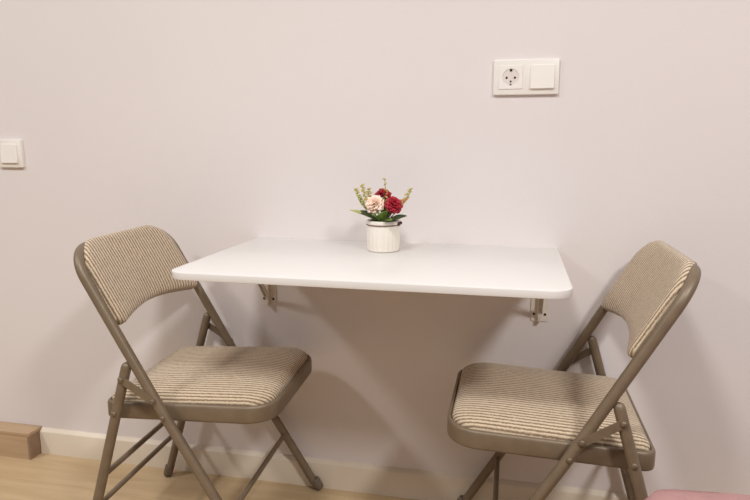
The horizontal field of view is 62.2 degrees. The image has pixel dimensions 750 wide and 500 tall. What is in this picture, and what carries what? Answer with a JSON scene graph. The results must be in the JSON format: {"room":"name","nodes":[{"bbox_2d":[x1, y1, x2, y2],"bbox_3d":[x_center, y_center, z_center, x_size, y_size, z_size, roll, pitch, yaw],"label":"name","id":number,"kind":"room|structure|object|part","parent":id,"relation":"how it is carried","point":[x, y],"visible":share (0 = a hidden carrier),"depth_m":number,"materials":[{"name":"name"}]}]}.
{"room":"dining room","nodes":[
{"label":"dining room","id":0,"kind":"room"},
{"bbox_2d":[0,453,416,499],"bbox_3d":[-0.520,1.014,0.052,6.400,0.080,3.600,2,10,12],"label":"floor","id":1,"kind":"structure","parent":0,"point":[45,476],"depth_m":1.78,"materials":[{"name":"brown wood"}]},
{"bbox_2d":[0,421,41,459],"bbox_3d":[-1.915,0.570,2.131,1.756,0.086,0.058,2,10,12],"label":"box","id":2,"kind":"object","parent":1,"relation":"on","point":[17,440],"visible":1,"depth_m":1.93,"materials":[{"name":"brown wood"}]},
{"bbox_3d":[-1.924,0.579,2.111,1.748,0.076,0.008,2,10,12],"label":"panel","id":3,"kind":"part","parent":2,"relation":"part of","materials":[{"name":"brown wood"}]},
{"bbox_3d":[-1.915,0.532,2.125,1.756,0.010,0.058,2,10,12],"label":"panel","id":4,"kind":"part","parent":2,"relation":"part of","materials":[{"name":"brown wood"}]},
{"bbox_3d":[-1.062,0.607,1.946,0.008,0.076,0.056,2,10,12],"label":"panel","id":5,"kind":"part","parent":2,"relation":"part of","materials":[{"name":"brown wood"}]},
{"bbox_2d":[73,225,322,499],"bbox_3d":[-0.417,0.333,1.535,0.482,0.756,0.436,2,10,10],"label":"folding chair","id":6,"kind":"object","parent":1,"relation":"on","point":[120,271],"visible":1,"depth_m":1.41,"materials":[{"name":"fabric"}]},
{"bbox_3d":[-0.603,0.482,1.387,0.162,0.496,0.022,2,10,10],"label":"leg","id":7,"kind":"part","parent":6,"relation":"part of","materials":[{"name":"brown metal"}]},
{"bbox_3d":[-0.576,0.047,1.513,0.113,0.175,0.377,2,10,10],"label":"panel","id":8,"kind":"part","parent":6,"relation":"part of","materials":[{"name":"beige fabric"}]},
{"bbox_3d":[-0.569,0.043,1.511,0.116,0.177,0.377,2,10,10],"label":"backrest","id":9,"kind":"part","parent":6,"relation":"part of","materials":[{"name":"beige fabric"}]},
{"bbox_3d":[-0.520,0.151,1.522,0.237,0.382,0.423,2,10,10],"label":"frame","id":10,"kind":"part","parent":6,"relation":"part of","materials":[{"name":"brown metal"}]},
{"bbox_3d":[-0.536,0.415,1.776,0.162,0.496,0.022,2,10,9],"label":"leg","id":11,"kind":"part","parent":6,"relation":"part of","materials":[{"name":"brown metal"}]},
{"bbox_3d":[-0.340,0.552,1.352,0.234,0.372,0.022,2,10,10],"label":"leg","id":12,"kind":"part","parent":6,"relation":"part of","materials":[{"name":"brown metal"}]},
{"bbox_2d":[112,346,307,405],"bbox_3d":[-0.382,0.296,1.523,0.376,0.046,0.351,2,10,10],"label":"seat cushion","id":13,"kind":"object","parent":6,"relation":"on","point":[190,375],"depth_m":1.44,"materials":[{"name":"beige fabric"}]},
{"bbox_3d":[-0.272,0.484,1.744,0.234,0.372,0.022,2,10,9],"label":"leg","id":14,"kind":"part","parent":6,"relation":"part of","materials":[{"name":"brown metal"}]},
{"bbox_2d":[447,240,700,499],"bbox_3d":[0.405,0.364,1.359,0.482,0.756,0.436,2,10,12],"label":"folding chair","id":15,"kind":"object","parent":1,"relation":"on","point":[568,418],"visible":1,"depth_m":1.23,"materials":[{"name":"beige fabric"}]},
{"bbox_3d":[0.338,0.508,1.608,0.234,0.372,0.022,2,10,13],"label":"leg","id":16,"kind":"part","parent":15,"relation":"part of","materials":[{"name":"brown metal"}]},
{"bbox_3d":[0.252,0.575,1.220,0.234,0.372,0.022,2,10,12],"label":"leg","id":17,"kind":"part","parent":15,"relation":"part of","materials":[{"name":"brown metal"}]},
{"bbox_2d":[452,362,649,450],"bbox_3d":[0.369,0.324,1.360,0.376,0.046,0.351,2,10,12],"label":"seat cushion","id":18,"kind":"object","parent":15,"relation":"on","point":[495,406],"depth_m":1.27,"materials":[{"name":"beige fabric"}]},
{"bbox_3d":[0.598,0.456,1.540,0.162,0.496,0.022,2,10,13],"label":"leg","id":19,"kind":"part","parent":15,"relation":"part of","materials":[{"name":"brown metal"}]},
{"bbox_3d":[0.506,0.189,1.306,0.237,0.382,0.423,2,10,12],"label":"frame","id":20,"kind":"part","parent":15,"relation":"part of","materials":[{"name":"brown metal"}]},
{"bbox_3d":[0.513,0.522,1.154,0.162,0.496,0.022,2,10,11],"label":"leg","id":21,"kind":"part","parent":15,"relation":"part of","materials":[{"name":"brown metal"}]},
{"bbox_3d":[0.555,0.084,1.278,0.116,0.177,0.377,2,10,12],"label":"backrest","id":22,"kind":"part","parent":15,"relation":"part of","materials":[{"name":"beige fabric"}]},
{"bbox_2d":[645,489,749,499],"bbox_3d":[0.710,0.633,0.531,0.860,0.508,0.820,2,10,12],"label":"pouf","id":23,"kind":"object","parent":1,"relation":"on","point":[662,494],"visible":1,"depth_m":0.88,"materials":[{"name":"pink fabric"}]},
{"bbox_2d":[0,0,749,495],"bbox_3d":[-0.117,-0.665,1.605,6.400,2.800,0.120,2,10,12],"label":"wall","id":24,"kind":"structure","parent":0,"point":[216,126],"depth_m":1.61,"materials":[{"name":"paint"}]},
{"bbox_2d":[0,139,24,167],"bbox_3d":[-1.066,-0.282,1.815,0.081,0.081,0.014,2,10,12],"label":"light switch","id":25,"kind":"object","parent":24,"relation":"attached to","point":[11,150],"visible":1,"depth_m":1.81,"materials":[{"name":"white plastic"}]},
{"bbox_2d":[258,284,275,305],"bbox_3d":[-0.325,0.092,1.564,0.042,0.172,0.300,2,10,12],"label":"shelf bracket","id":26,"kind":"object","parent":24,"relation":"attached to","point":[268,292],"visible":0.34,"depth_m":1.71,"materials":[{"name":"metal"}]},
{"bbox_2d":[40,427,627,499],"bbox_3d":[0.970,0.677,1.523,4.144,0.082,0.012,2,10,12],"label":"baseboard","id":27,"kind":"structure","parent":24,"relation":"attached to","point":[282,468],"depth_m":1.76,"materials":[{"name":"paint"}]},
{"bbox_2d":[172,238,572,298],"bbox_3d":[0.012,0.027,1.388,0.789,0.015,0.472,2,10,12],"label":"table","id":28,"kind":"object","parent":24,"relation":"attached to","point":[480,270],"visible":0.99,"depth_m":1.28,"materials":[{"name":"white laminate"}]},
{"bbox_2d":[350,178,412,252],"bbox_3d":[0.015,-0.083,1.471,0.106,0.173,0.129,-8,13,-39],"label":"flower pot","id":29,"kind":"object","parent":28,"relation":"on","point":[383,232],"visible":1,"depth_m":1.46,"materials":[{"name":"beige ceramic"}]},
{"bbox_3d":[0.000,-0.108,1.470,0.051,0.045,0.044,2,10,12],"label":"flower","id":30,"kind":"part","parent":29,"relation":"part of","materials":[{"name":"pink plant"}]},
{"bbox_3d":[0.020,-0.062,1.487,0.084,0.003,0.084,2,10,12],"label":"cord","id":31,"kind":"part","parent":29,"relation":"part of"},
{"bbox_3d":[0.018,-0.131,1.485,0.044,0.034,0.040,2,10,12],"label":"flower","id":32,"kind":"part","parent":29,"relation":"part of","materials":[{"name":"red plant"}]},
{"bbox_3d":[0.020,-0.036,1.492,0.083,0.073,0.083,2,10,12],"label":"pot","id":33,"kind":"part","parent":29,"relation":"part of","materials":[{"name":"beige ceramic"}]},
{"bbox_3d":[0.046,-0.105,1.457,0.042,0.041,0.036,-6,11,-31],"label":"flower","id":34,"kind":"part","parent":29,"relation":"part of","materials":[{"name":"red plant"}]},
{"bbox_2d":[493,58,559,94],"bbox_3d":[0.358,-0.410,1.472,0.151,0.082,0.014,2,10,12],"label":"outlet","id":35,"kind":"object","parent":24,"relation":"attached to","point":[512,76],"visible":1,"depth_m":1.47,"materials":[{"name":"white plastic"}]},
{"bbox_2d":[531,298,548,321],"bbox_3d":[0.381,0.119,1.410,0.042,0.172,0.300,2,10,12],"label":"shelf bracket","id":36,"kind":"object","parent":24,"relation":"attached to","point":[539,307],"visible":0.34,"depth_m":1.56,"materials":[{"name":"metal"}]}
]}

